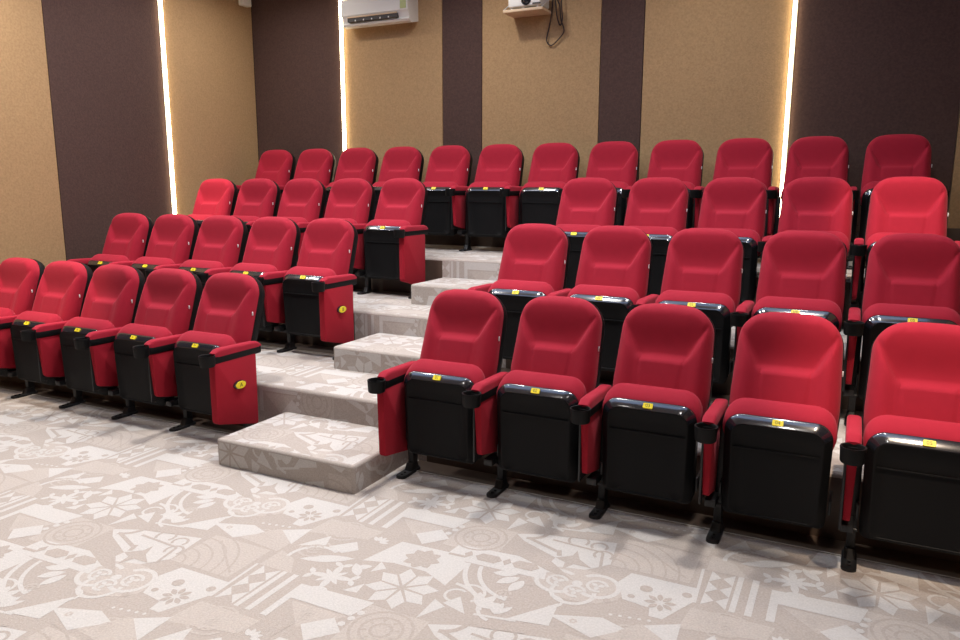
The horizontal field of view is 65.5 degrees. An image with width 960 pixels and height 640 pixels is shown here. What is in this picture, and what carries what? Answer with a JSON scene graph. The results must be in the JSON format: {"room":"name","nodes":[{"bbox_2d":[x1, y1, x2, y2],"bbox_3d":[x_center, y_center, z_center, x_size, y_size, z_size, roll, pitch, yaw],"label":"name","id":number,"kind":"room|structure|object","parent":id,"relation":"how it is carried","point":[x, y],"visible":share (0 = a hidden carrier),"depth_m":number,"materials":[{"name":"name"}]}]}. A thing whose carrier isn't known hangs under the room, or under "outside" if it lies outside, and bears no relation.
{"room":"auditorium","nodes":[
{"label":"auditorium","id":0,"kind":"room"},
{"bbox_2d":[0,0,258,267],"bbox_3d":[-4.612,-1.301,5.046,0.020,3.920,8.757,5,11,26],"label":"wall","id":1,"kind":"structure","parent":0,"point":[83,137],"depth_m":7.10,"materials":[{"name":"beige fabric"}]},
{"bbox_2d":[0,380,243,433],"bbox_3d":[-2.882,0.610,5.532,2.955,0.014,0.159,5,11,26],"label":"trim","id":2,"kind":"structure","parent":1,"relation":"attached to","point":[206,424],"depth_m":5.36,"materials":[{"name":"carpet"}]},
{"bbox_2d":[157,0,176,213],"bbox_3d":[-3.209,-2.245,7.653,0.034,2.940,0.040,5,11,26],"label":"light strip","id":3,"kind":"object","parent":1,"relation":"attached to","point":[159,2],"visible":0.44,"depth_m":7.65,"materials":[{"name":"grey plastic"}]},
{"bbox_2d":[239,0,250,7],"bbox_3d":[-2.664,-3.663,8.420,0.100,0.240,0.135,5,11,26],"label":"wall speaker","id":4,"kind":"object","parent":1,"relation":"attached to","point":[245,3],"visible":1,"depth_m":8.40,"materials":[{"name":"white plastic"}]},
{"bbox_2d":[257,338,333,354],"bbox_3d":[-2.402,0.130,6.415,2.955,0.014,0.209,5,11,26],"label":"trim","id":5,"kind":"structure","parent":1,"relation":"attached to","point":[264,342],"depth_m":5.95,"materials":[{"name":"carpet"}]},
{"bbox_2d":[353,289,410,295],"bbox_3d":[-1.939,-0.342,7.267,2.955,0.014,0.157,5,11,26],"label":"trim","id":6,"kind":"structure","parent":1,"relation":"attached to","point":[354,290],"depth_m":6.73,"materials":[{"name":"carpet"}]},
{"bbox_2d":[0,389,959,639],"bbox_3d":[-2.056,1.198,2.260,7.415,0.001,5.362,5,11,26],"label":"floor","id":7,"kind":"structure","parent":0,"point":[131,527],"depth_m":3.18,"materials":[{"name":"beige carpet"}]},
{"bbox_2d":[0,257,44,398],"bbox_3d":[-3.719,0.046,5.767,0.648,1.017,0.670,5,11,26],"label":"chair","id":8,"kind":"object","parent":7,"relation":"on","point":[20,278],"visible":0.78,"depth_m":5.75,"materials":[{"name":"red fabric"}]},
{"bbox_2d":[0,307,14,316],"bbox_3d":[-3.738,0.137,5.767,0.461,0.485,0.152,5,11,26],"label":"seat cushion","id":9,"kind":"object","parent":8,"relation":"on","point":[4,311],"depth_m":5.65,"materials":[{"name":"red fabric"}]},
{"bbox_2d":[10,261,92,408],"bbox_3d":[-3.183,0.095,5.503,0.568,1.017,0.670,5,11,26],"label":"chair","id":10,"kind":"object","parent":7,"relation":"on","point":[63,286],"visible":0.88,"depth_m":5.47,"materials":[{"name":"red fabric"}]},
{"bbox_2d":[16,311,62,322],"bbox_3d":[-3.238,0.183,5.520,0.461,0.485,0.152,5,11,26],"label":"seat cushion","id":11,"kind":"object","parent":10,"relation":"on","point":[27,316],"depth_m":5.44,"materials":[{"name":"red fabric"}]},
{"bbox_2d":[59,264,144,419],"bbox_3d":[-2.682,0.140,5.256,0.568,1.017,0.670,5,11,26],"label":"chair","id":12,"kind":"object","parent":7,"relation":"on","point":[114,291],"visible":0.94,"depth_m":5.22,"materials":[{"name":"red fabric"}]},
{"bbox_2d":[64,317,114,330],"bbox_3d":[-2.737,0.229,5.273,0.461,0.485,0.152,5,11,26],"label":"seat cushion","id":13,"kind":"object","parent":12,"relation":"on","point":[76,323],"depth_m":5.19,"materials":[{"name":"red fabric"}]},
{"bbox_2d":[113,268,201,431],"bbox_3d":[-2.182,0.186,5.008,0.568,1.017,0.670,5,11,26],"label":"chair","id":14,"kind":"object","parent":7,"relation":"on","point":[170,298],"visible":0.92,"depth_m":4.98,"materials":[{"name":"red fabric"}]},
{"bbox_2d":[117,323,171,337],"bbox_3d":[-2.237,0.274,5.026,0.461,0.485,0.152,5,11,26],"label":"seat cushion","id":15,"kind":"object","parent":14,"relation":"on","point":[132,330],"depth_m":4.95,"materials":[{"name":"red fabric"}]},
{"bbox_2d":[173,272,264,427],"bbox_3d":[-1.686,0.231,4.763,0.561,1.017,0.677,5,11,26],"label":"chair","id":16,"kind":"object","parent":7,"relation":"on","point":[215,362],"visible":0.98,"depth_m":4.72,"materials":[{"name":"red fabric"}]},
{"bbox_2d":[177,331,235,346],"bbox_3d":[-1.736,0.320,4.779,0.461,0.485,0.152,5,11,26],"label":"seat cushion","id":17,"kind":"object","parent":16,"relation":"on","point":[189,338],"depth_m":4.70,"materials":[{"name":"red fabric"}]},
{"bbox_2d":[218,412,407,493],"bbox_3d":[-0.952,0.747,4.334,0.964,0.156,0.580,5,11,26],"label":"step","id":18,"kind":"structure","parent":7,"relation":"on","point":[341,456],"depth_m":4.16,"materials":[{"name":"beige carpet"}]},
{"bbox_2d":[367,289,506,478],"bbox_3d":[-0.206,0.366,4.031,0.552,1.017,0.685,5,11,26],"label":"chair","id":19,"kind":"object","parent":7,"relation":"on","point":[421,411],"visible":0.87,"depth_m":3.98,"materials":[{"name":"red fabric"}]},
{"bbox_2d":[404,359,484,383],"bbox_3d":[-0.181,0.461,4.011,0.461,0.485,0.152,5,11,26],"label":"seat cushion","id":20,"kind":"object","parent":19,"relation":"on","point":[465,371],"depth_m":3.94,"materials":[{"name":"red fabric"}]},
{"bbox_2d":[0,346,959,562],"bbox_3d":[-0.608,0.533,5.071,7.415,0.318,1.094,5,11,26],"label":"platform","id":21,"kind":"object","parent":7,"relation":"on","point":[293,381],"visible":0.13,"depth_m":4.62,"materials":[{"name":"beige carpet"}]},
{"bbox_2d":[68,213,153,272],"bbox_3d":[-3.250,-0.430,6.628,0.648,1.017,0.670,5,11,26],"label":"chair","id":22,"kind":"object","parent":21,"relation":"on","point":[128,235],"visible":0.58,"depth_m":6.64,"materials":[{"name":"red fabric"}]},
{"bbox_2d":[89,254,129,261],"bbox_3d":[-3.270,-0.339,6.628,0.461,0.485,0.152,5,11,26],"label":"seat cushion","id":23,"kind":"object","parent":22,"relation":"on","point":[99,257],"depth_m":6.55,"materials":[{"name":"red fabric"}]},
{"bbox_2d":[131,214,198,281],"bbox_3d":[-2.714,-0.382,6.364,0.568,1.017,0.670,5,11,26],"label":"chair","id":24,"kind":"object","parent":21,"relation":"on","point":[172,241],"visible":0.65,"depth_m":6.40,"materials":[{"name":"red fabric"}]},
{"bbox_2d":[133,256,174,264],"bbox_3d":[-2.769,-0.293,6.381,0.461,0.485,0.152,5,11,26],"label":"seat cushion","id":25,"kind":"object","parent":24,"relation":"on","point":[147,260],"depth_m":6.31,"materials":[{"name":"red fabric"}]},
{"bbox_2d":[178,215,247,291],"bbox_3d":[-2.214,-0.336,6.117,0.568,1.017,0.670,5,11,26],"label":"chair","id":26,"kind":"object","parent":21,"relation":"on","point":[220,245],"visible":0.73,"depth_m":6.15,"materials":[{"name":"red fabric"}]},
{"bbox_2d":[180,259,224,268],"bbox_3d":[-2.269,-0.248,6.134,0.461,0.485,0.152,5,11,26],"label":"seat cushion","id":27,"kind":"object","parent":26,"relation":"on","point":[194,263],"depth_m":6.06,"materials":[{"name":"red fabric"}]},
{"bbox_2d":[229,217,300,352],"bbox_3d":[-1.713,-0.290,5.870,0.568,1.017,0.670,5,11,26],"label":"chair","id":28,"kind":"object","parent":21,"relation":"on","point":[272,246],"visible":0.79,"depth_m":5.86,"materials":[{"name":"red fabric"}]},
{"bbox_2d":[229,263,277,272],"bbox_3d":[-1.768,-0.202,5.887,0.461,0.485,0.152,5,11,26],"label":"seat cushion","id":29,"kind":"object","parent":28,"relation":"on","point":[240,267],"depth_m":5.81,"materials":[{"name":"red fabric"}]},
{"bbox_2d":[282,218,357,359],"bbox_3d":[-1.218,-0.245,5.625,0.561,1.017,0.677,5,11,26],"label":"chair","id":30,"kind":"object","parent":21,"relation":"on","point":[318,291],"visible":0.98,"depth_m":5.58,"materials":[{"name":"red fabric"}]},
{"bbox_2d":[285,266,335,276],"bbox_3d":[-1.268,-0.157,5.640,0.461,0.485,0.152,5,11,26],"label":"seat cushion","id":31,"kind":"object","parent":30,"relation":"on","point":[297,271],"depth_m":5.57,"materials":[{"name":"red fabric"}]},
{"bbox_2d":[334,333,423,373],"bbox_3d":[-0.492,0.256,5.269,0.930,0.160,0.553,5,11,26],"label":"step","id":32,"kind":"structure","parent":21,"relation":"on","point":[376,353],"depth_m":5.16,"materials":[{"name":"beige carpet"}]},
{"bbox_2d":[468,223,569,359],"bbox_3d":[0.246,-0.112,4.901,0.552,1.017,0.685,5,11,26],"label":"chair","id":33,"kind":"object","parent":21,"relation":"on","point":[535,257],"visible":0.62,"depth_m":4.88,"materials":[{"name":"red fabric"}]},
{"bbox_2d":[488,279,553,295],"bbox_3d":[0.270,-0.017,4.881,0.461,0.485,0.152,5,11,26],"label":"seat cushion","id":34,"kind":"object","parent":33,"relation":"on","point":[535,287],"depth_m":4.80,"materials":[{"name":"red fabric"}]},
{"bbox_2d":[258,292,863,410],"bbox_3d":[-0.136,0.057,5.938,7.415,0.315,1.007,5,11,26],"label":"platform","id":35,"kind":"object","parent":21,"relation":"on","point":[374,313],"visible":0.09,"depth_m":5.70,"materials":[{"name":"beige carpet"}]},
{"bbox_2d":[187,179,237,228],"bbox_3d":[-2.775,-0.906,7.504,0.648,1.017,0.670,5,11,26],"label":"chair","id":36,"kind":"object","parent":35,"relation":"on","point":[214,196],"visible":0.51,"depth_m":7.54,"materials":[{"name":"red fabric"}]},
{"bbox_2d":[187,214,213,219],"bbox_3d":[-2.794,-0.815,7.503,0.461,0.485,0.152,5,11,26],"label":"seat cushion","id":37,"kind":"object","parent":36,"relation":"on","point":[195,216],"depth_m":7.43,"materials":[{"name":"red fabric"}]},
{"bbox_2d":[231,178,280,247],"bbox_3d":[-2.239,-0.857,7.239,0.568,1.017,0.670,5,11,26],"label":"chair","id":38,"kind":"object","parent":35,"relation":"on","point":[257,198],"visible":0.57,"depth_m":7.29,"materials":[{"name":"red fabric"}]},
{"bbox_2d":[231,215,258,221],"bbox_3d":[-2.294,-0.769,7.256,0.461,0.485,0.152,5,11,26],"label":"seat cushion","id":39,"kind":"object","parent":38,"relation":"on","point":[246,218],"depth_m":7.15,"materials":[{"name":"red fabric"}]},
{"bbox_2d":[277,178,325,265],"bbox_3d":[-1.738,-0.812,6.992,0.568,1.017,0.670,5,11,26],"label":"chair","id":40,"kind":"object","parent":35,"relation":"on","point":[302,201],"visible":0.5,"depth_m":7.04,"materials":[{"name":"red fabric"}]},
{"bbox_2d":[284,217,307,222],"bbox_3d":[-1.794,-0.724,7.009,0.461,0.485,0.152,5,11,26],"label":"seat cushion","id":41,"kind":"object","parent":40,"relation":"on","point":[296,219],"depth_m":6.89,"materials":[{"name":"red fabric"}]},
{"bbox_2d":[324,178,374,294],"bbox_3d":[-1.238,-0.766,6.745,0.568,1.017,0.670,5,11,26],"label":"chair","id":42,"kind":"object","parent":35,"relation":"on","point":[352,200],"visible":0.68,"depth_m":6.77,"materials":[{"name":"red fabric"}]},
{"bbox_2d":[338,218,357,223],"bbox_3d":[-1.293,-0.678,6.762,0.461,0.485,0.152,5,11,26],"label":"seat cushion","id":43,"kind":"object","parent":42,"relation":"on","point":[352,220],"depth_m":6.65,"materials":[{"name":"red fabric"}]},
{"bbox_2d":[363,178,427,298],"bbox_3d":[-0.743,-0.721,6.499,0.563,1.017,0.686,5,11,26],"label":"chair","id":44,"kind":"object","parent":35,"relation":"on","point":[394,241],"visible":0.98,"depth_m":6.46,"materials":[{"name":"red fabric"}]},
{"bbox_2d":[364,219,410,228],"bbox_3d":[-0.792,-0.632,6.515,0.461,0.485,0.152,5,11,26],"label":"seat cushion","id":45,"kind":"object","parent":44,"relation":"on","point":[376,223],"depth_m":6.43,"materials":[{"name":"red fabric"}]},
{"bbox_2d":[411,277,495,305],"bbox_3d":[-0.035,-0.215,6.106,0.928,0.163,0.533,5,11,26],"label":"step","id":46,"kind":"structure","parent":35,"relation":"on","point":[423,293],"depth_m":6.05,"materials":[{"name":"beige carpet"}]},
{"bbox_2d":[556,177,617,288],"bbox_3d":[0.727,-0.587,5.773,0.552,1.017,0.685,5,11,26],"label":"chair","id":47,"kind":"object","parent":35,"relation":"on","point":[587,203],"visible":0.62,"depth_m":5.77,"materials":[{"name":"red fabric"}]},
{"bbox_2d":[556,224,599,231],"bbox_3d":[0.751,-0.492,5.753,0.461,0.485,0.152,5,11,26],"label":"seat cushion","id":48,"kind":"object","parent":47,"relation":"on","point":[565,227],"depth_m":5.69,"materials":[{"name":"red fabric"}]},
{"bbox_2d":[353,244,865,325],"bbox_3d":[0.381,-0.441,6.894,7.415,0.330,1.297,5,11,26],"label":"platform","id":49,"kind":"object","parent":35,"relation":"on","point":[481,263],"visible":0.14,"depth_m":6.55,"materials":[{"name":"beige carpet"}]},
{"bbox_2d":[236,150,295,213],"bbox_3d":[-2.385,-1.385,8.307,0.648,1.017,0.670,5,11,26],"label":"chair","id":50,"kind":"object","parent":49,"relation":"on","point":[278,166],"visible":0.41,"depth_m":8.34,"materials":[{"name":"red fabric"}]},
{"bbox_2d":[283,149,335,217],"bbox_3d":[-1.850,-1.336,8.043,0.568,1.017,0.670,5,11,26],"label":"chair","id":51,"kind":"object","parent":49,"relation":"on","point":[317,164],"visible":0.39,"depth_m":8.10,"materials":[{"name":"red fabric"}]},
{"bbox_2d":[325,148,378,210],"bbox_3d":[-1.350,-1.290,7.796,0.568,1.017,0.670,5,11,26],"label":"chair","id":52,"kind":"object","parent":49,"relation":"on","point":[362,163],"visible":0.37,"depth_m":7.86,"materials":[{"name":"red fabric"}]},
{"bbox_2d":[372,146,423,219],"bbox_3d":[-0.851,-1.245,7.550,0.568,1.017,0.670,5,11,26],"label":"chair","id":53,"kind":"object","parent":49,"relation":"on","point":[405,161],"visible":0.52,"depth_m":7.61,"materials":[{"name":"red fabric"}]},
{"bbox_2d":[372,182,384,186],"bbox_3d":[-0.906,-1.156,7.567,0.461,0.485,0.152,5,11,26],"label":"seat cushion","id":54,"kind":"object","parent":53,"relation":"on","point":[378,184],"depth_m":7.54,"materials":[{"name":"red fabric"}]},
{"bbox_2d":[423,145,472,251],"bbox_3d":[-0.351,-1.199,7.303,0.568,1.017,0.670,5,11,26],"label":"chair","id":55,"kind":"object","parent":49,"relation":"on","point":[448,174],"visible":0.91,"depth_m":7.26,"materials":[{"name":"red fabric"}]},
{"bbox_2d":[423,182,457,187],"bbox_3d":[-0.406,-1.111,7.320,0.461,0.485,0.152,5,11,26],"label":"seat cushion","id":56,"kind":"object","parent":55,"relation":"on","point":[427,184],"depth_m":7.22,"materials":[{"name":"red fabric"}]},
{"bbox_2d":[466,144,523,237],"bbox_3d":[0.149,-1.154,7.056,0.568,1.017,0.670,5,11,26],"label":"chair","id":57,"kind":"object","parent":49,"relation":"on","point":[493,199],"visible":0.97,"depth_m":7.03,"materials":[{"name":"red fabric"}]},
{"bbox_2d":[467,181,510,189],"bbox_3d":[0.094,-1.065,7.073,0.461,0.485,0.152,5,11,26],"label":"seat cushion","id":58,"kind":"object","parent":57,"relation":"on","point":[477,185],"depth_m":6.99,"materials":[{"name":"red fabric"}]},
{"bbox_2d":[520,143,579,225],"bbox_3d":[0.649,-1.108,6.809,0.568,1.017,0.670,5,11,26],"label":"chair","id":59,"kind":"object","parent":49,"relation":"on","point":[553,165],"visible":0.64,"depth_m":6.80,"materials":[{"name":"red fabric"}]},
{"bbox_2d":[520,181,565,191],"bbox_3d":[0.594,-1.020,6.827,0.461,0.485,0.152,5,11,26],"label":"seat cushion","id":60,"kind":"object","parent":59,"relation":"on","point":[531,186],"depth_m":6.74,"materials":[{"name":"red fabric"}]},
{"bbox_2d":[586,141,639,225],"bbox_3d":[1.149,-1.063,6.562,0.568,1.017,0.670,5,11,26],"label":"chair","id":61,"kind":"object","parent":49,"relation":"on","point":[617,162],"visible":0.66,"depth_m":6.61,"materials":[{"name":"red fabric"}]},
{"bbox_2d":[610,181,628,188],"bbox_3d":[1.094,-0.974,6.580,0.461,0.485,0.152,5,11,26],"label":"seat cushion","id":62,"kind":"object","parent":61,"relation":"on","point":[618,184],"depth_m":6.45,"materials":[{"name":"red fabric"}]},
{"bbox_2d":[647,140,704,228],"bbox_3d":[1.649,-1.017,6.316,0.568,1.017,0.670,5,11,26],"label":"chair","id":63,"kind":"object","parent":49,"relation":"on","point":[682,160],"visible":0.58,"depth_m":6.36,"materials":[{"name":"red fabric"}]},
{"bbox_2d":[682,181,694,202],"bbox_3d":[1.593,-0.929,6.333,0.461,0.485,0.152,5,11,26],"label":"seat cushion","id":64,"kind":"object","parent":63,"relation":"on","point":[690,185],"depth_m":6.18,"materials":[{"name":"red fabric"}]},
{"bbox_2d":[713,138,780,235],"bbox_3d":[2.148,-0.972,6.069,0.568,1.017,0.670,5,11,26],"label":"chair","id":65,"kind":"object","parent":49,"relation":"on","point":[738,157],"visible":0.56,"depth_m":6.12,"materials":[{"name":"red fabric"}]},
{"bbox_2d":[781,136,859,269],"bbox_3d":[2.648,-0.926,5.822,0.568,1.017,0.670,5,11,26],"label":"chair","id":66,"kind":"object","parent":49,"relation":"on","point":[813,156],"visible":0.5,"depth_m":5.89,"materials":[{"name":"red fabric"}]},
{"bbox_2d":[781,183,788,200],"bbox_3d":[2.593,-0.838,5.839,0.461,0.485,0.152,5,11,26],"label":"seat cushion","id":67,"kind":"object","parent":66,"relation":"on","point":[785,184],"depth_m":5.86,"materials":[{"name":"red fabric"}]},
{"bbox_2d":[856,134,949,238],"bbox_3d":[3.148,-0.880,5.575,0.568,1.017,0.670,5,11,26],"label":"chair","id":68,"kind":"object","parent":49,"relation":"on","point":[893,155],"visible":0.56,"depth_m":5.65,"materials":[{"name":"red fabric"}]},
{"bbox_2d":[860,181,879,202],"bbox_3d":[3.093,-0.792,5.593,0.461,0.485,0.152,5,11,26],"label":"seat cushion","id":69,"kind":"object","parent":68,"relation":"on","point":[867,188],"depth_m":5.60,"materials":[{"name":"red fabric"}]},
{"bbox_2d":[624,177,689,294],"bbox_3d":[1.216,-0.542,5.532,0.552,1.017,0.685,5,11,26],"label":"chair","id":70,"kind":"object","parent":35,"relation":"on","point":[657,206],"visible":0.51,"depth_m":5.53,"materials":[{"name":"red fabric"}]},
{"bbox_2d":[632,226,677,235],"bbox_3d":[1.241,-0.447,5.511,0.461,0.485,0.152,5,11,26],"label":"seat cushion","id":71,"kind":"object","parent":70,"relation":"on","point":[649,230],"depth_m":5.40,"materials":[{"name":"red fabric"}]},
{"bbox_2d":[697,177,767,302],"bbox_3d":[1.706,-0.498,5.290,0.552,1.017,0.685,5,11,26],"label":"chair","id":72,"kind":"object","parent":35,"relation":"on","point":[738,205],"visible":0.58,"depth_m":5.29,"materials":[{"name":"red fabric"}]},
{"bbox_2d":[718,228,760,254],"bbox_3d":[1.730,-0.403,5.269,0.461,0.485,0.152,5,11,26],"label":"seat cushion","id":73,"kind":"object","parent":72,"relation":"on","point":[751,235],"depth_m":5.13,"materials":[{"name":"red fabric"}]},
{"bbox_2d":[758,177,852,294],"bbox_3d":[2.196,-0.453,5.048,0.552,1.017,0.685,5,11,26],"label":"chair","id":74,"kind":"object","parent":35,"relation":"on","point":[824,204],"visible":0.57,"depth_m":5.08,"materials":[{"name":"red fabric"}]},
{"bbox_2d":[786,230,849,254],"bbox_3d":[2.220,-0.358,5.028,0.461,0.485,0.152,5,11,26],"label":"seat cushion","id":75,"kind":"object","parent":74,"relation":"on","point":[844,235],"depth_m":4.91,"materials":[{"name":"red fabric"}]},
{"bbox_2d":[849,176,959,309],"bbox_3d":[2.738,-0.404,4.782,0.666,1.017,0.670,5,11,26],"label":"chair","id":76,"kind":"object","parent":35,"relation":"on","point":[908,204],"visible":0.58,"depth_m":4.84,"materials":[{"name":"red fabric"}]},
{"bbox_2d":[865,232,936,248],"bbox_3d":[2.710,-0.313,4.786,0.461,0.485,0.152,5,11,26],"label":"seat cushion","id":77,"kind":"object","parent":76,"relation":"on","point":[872,237],"depth_m":4.79,"materials":[{"name":"red fabric"}]},
{"bbox_2d":[548,226,652,371],"bbox_3d":[0.739,-0.067,4.658,0.552,1.017,0.685,5,11,26],"label":"chair","id":78,"kind":"object","parent":21,"relation":"on","point":[614,272],"visible":0.69,"depth_m":4.64,"materials":[{"name":"red fabric"}]},
{"bbox_2d":[567,284,639,304],"bbox_3d":[0.763,0.028,4.638,0.461,0.485,0.152,5,11,26],"label":"seat cushion","id":79,"kind":"object","parent":78,"relation":"on","point":[628,294],"depth_m":4.56,"materials":[{"name":"red fabric"}]},
{"bbox_2d":[501,368,862,418],"bbox_3d":[1.496,0.485,4.490,3.150,0.014,0.209,5,11,26],"label":"trim","id":80,"kind":"structure","parent":21,"relation":"on","point":[714,396],"depth_m":4.56,"materials":[{"name":"brown plastic"}]},
{"bbox_2d":[630,228,744,383],"bbox_3d":[1.231,-0.022,4.415,0.552,1.017,0.685,5,11,26],"label":"chair","id":81,"kind":"object","parent":21,"relation":"on","point":[703,271],"visible":0.7,"depth_m":4.40,"materials":[{"name":"red fabric"}]},
{"bbox_2d":[655,290,734,312],"bbox_3d":[1.255,0.073,4.394,0.461,0.485,0.152,5,11,26],"label":"seat cushion","id":82,"kind":"object","parent":81,"relation":"on","point":[724,300],"depth_m":4.32,"materials":[{"name":"red fabric"}]},
{"bbox_2d":[730,230,846,377],"bbox_3d":[1.723,0.023,4.172,0.552,1.017,0.685,5,11,26],"label":"chair","id":83,"kind":"object","parent":21,"relation":"on","point":[803,272],"visible":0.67,"depth_m":4.18,"materials":[{"name":"red fabric"}]},
{"bbox_2d":[751,296,841,329],"bbox_3d":[1.748,0.118,4.151,0.461,0.485,0.152,5,11,26],"label":"seat cushion","id":84,"kind":"object","parent":83,"relation":"on","point":[830,307],"depth_m":4.08,"materials":[{"name":"red fabric"}]},
{"bbox_2d":[842,233,959,425],"bbox_3d":[2.268,0.072,3.904,0.666,1.017,0.670,5,11,26],"label":"chair","id":85,"kind":"object","parent":21,"relation":"on","point":[910,277],"visible":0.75,"depth_m":3.94,"materials":[{"name":"red fabric"}]},
{"bbox_2d":[862,303,959,325],"bbox_3d":[2.240,0.163,3.908,0.461,0.485,0.152,5,11,26],"label":"seat cushion","id":86,"kind":"object","parent":85,"relation":"on","point":[943,313],"depth_m":3.85,"materials":[{"name":"red fabric"}]},
{"bbox_2d":[462,296,604,497],"bbox_3d":[0.289,0.411,3.787,0.552,1.017,0.685,5,11,26],"label":"chair","id":87,"kind":"object","parent":7,"relation":"on","point":[521,415],"visible":0.91,"depth_m":3.74,"materials":[{"name":"red fabric"}]},
{"bbox_2d":[496,370,585,402],"bbox_3d":[0.314,0.506,3.767,0.461,0.485,0.152,5,11,26],"label":"seat cushion","id":88,"kind":"object","parent":87,"relation":"on","point":[570,384],"depth_m":3.70,"materials":[{"name":"red fabric"}]},
{"bbox_2d":[570,303,715,519],"bbox_3d":[0.785,0.456,3.542,0.552,1.017,0.685,5,11,26],"label":"chair","id":89,"kind":"object","parent":7,"relation":"on","point":[637,434],"visible":0.98,"depth_m":3.49,"materials":[{"name":"red fabric"}]},
{"bbox_2d":[602,383,702,422],"bbox_3d":[0.809,0.551,3.522,0.461,0.485,0.152,5,11,26],"label":"seat cushion","id":90,"kind":"object","parent":89,"relation":"on","point":[686,398],"depth_m":3.46,"materials":[{"name":"red fabric"}]},
{"bbox_2d":[416,460,959,579],"bbox_3d":[1.016,0.965,3.607,3.150,0.014,0.159,5,11,26],"label":"trim","id":91,"kind":"structure","parent":7,"relation":"on","point":[942,568],"depth_m":3.57,"materials":[{"name":"carpet"}]},
{"bbox_2d":[694,312,843,543],"bbox_3d":[1.280,0.501,3.298,0.552,1.017,0.685,5,11,26],"label":"chair","id":92,"kind":"object","parent":7,"relation":"on","point":[767,454],"visible":1,"depth_m":3.25,"materials":[{"name":"red fabric"}]},
{"bbox_2d":[723,398,837,448],"bbox_3d":[1.304,0.597,3.278,0.461,0.485,0.152,5,11,26],"label":"seat cushion","id":93,"kind":"object","parent":92,"relation":"on","point":[819,414],"depth_m":3.21,"materials":[{"name":"red fabric"}]},
{"bbox_2d":[838,322,959,572],"bbox_3d":[1.827,0.551,3.029,0.666,1.017,0.670,5,11,26],"label":"chair","id":94,"kind":"object","parent":7,"relation":"on","point":[906,438],"visible":1,"depth_m":3.03,"materials":[{"name":"red fabric"}]},
{"bbox_2d":[862,415,959,445],"bbox_3d":[1.799,0.642,3.033,0.461,0.485,0.152,5,11,26],"label":"seat cushion","id":95,"kind":"object","parent":94,"relation":"on","point":[942,430],"depth_m":2.99,"materials":[{"name":"red fabric"}]},
{"bbox_2d":[251,0,959,227],"bbox_3d":[0.679,-1.690,7.267,7.415,3.920,0.020,5,11,26],"label":"wall","id":96,"kind":"structure","parent":0,"point":[472,75],"depth_m":6.85,"materials":[{"name":"beige fabric"}]},
{"bbox_2d":[339,0,346,150],"bbox_3d":[-1.503,-2.498,8.204,0.040,2.630,0.034,5,11,26],"label":"light strip","id":97,"kind":"object","parent":96,"relation":"attached to","point":[341,27],"visible":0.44,"depth_m":8.17,"materials":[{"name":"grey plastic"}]},
{"bbox_2d":[341,0,417,28],"bbox_3d":[-1.047,-3.199,7.742,0.815,0.290,0.216,5,11,26],"label":"air conditioner","id":98,"kind":"object","parent":96,"relation":"attached to","point":[355,14],"visible":1,"depth_m":7.66,"materials":[{"name":"white plastic"}]},
{"bbox_2d":[347,13,398,22],"bbox_3d":[-1.101,-3.115,7.704,0.615,0.042,0.054,5,11,26],"label":"vent","id":99,"kind":"object","parent":98,"relation":"attached to","point":[359,17],"depth_m":7.68,"materials":[{"name":"grey plastic"}]},
{"bbox_2d":[503,0,550,17],"bbox_3d":[0.446,-2.953,6.999,0.396,0.155,0.252,5,11,26],"label":"wall shelf","id":100,"kind":"object","parent":96,"relation":"attached to","point":[540,10],"visible":0.88,"depth_m":6.96,"materials":[{"name":"brown wood"}]},
{"bbox_2d":[508,0,548,9],"bbox_3d":[0.454,-2.953,6.969,0.326,0.118,0.244,5,11,26],"label":"projector","id":101,"kind":"object","parent":100,"relation":"on","point":[512,4],"visible":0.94,"depth_m":6.89,"materials":[{"name":"white plastic"}]},
{"bbox_2d":[779,0,797,216],"bbox_3d":[2.578,-2.127,6.189,0.040,2.630,0.034,5,11,26],"label":"light strip","id":102,"kind":"object","parent":96,"relation":"attached to","point":[795,2],"visible":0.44,"depth_m":6.23,"materials":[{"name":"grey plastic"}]},
{"bbox_2d":[425,226,959,262],"bbox_3d":[0.669,-0.851,7.402,7.411,0.300,0.013,5,11,26],"label":"platform","id":103,"kind":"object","parent":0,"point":[952,233],"depth_m":7.76,"materials":[{"name":"carpet"}]},
{"bbox_3d":[-1.286,-2.976,3.050,7.455,0.100,8.797,5,11,26],"label":"ceiling","id":104,"kind":"structure","parent":0,"visible":0},
{"bbox_2d":[546,0,564,45],"bbox_3d":[0.710,-3.095,6.963,0.186,1.026,0.013,5,11,26],"label":"cable","id":105,"kind":"object","parent":104,"relation":"hanging from","point":[552,0],"visible":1,"depth_m":7.01,"materials":[{"name":"black rubber"}]},
{"bbox_2d":[555,0,562,25],"bbox_3d":[0.735,-3.174,6.923,0.097,0.856,0.035,5,11,26],"label":"cable","id":106,"kind":"object","parent":104,"relation":"hanging from","point":[555,0],"visible":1,"depth_m":6.97,"materials":[{"name":"black rubber"}]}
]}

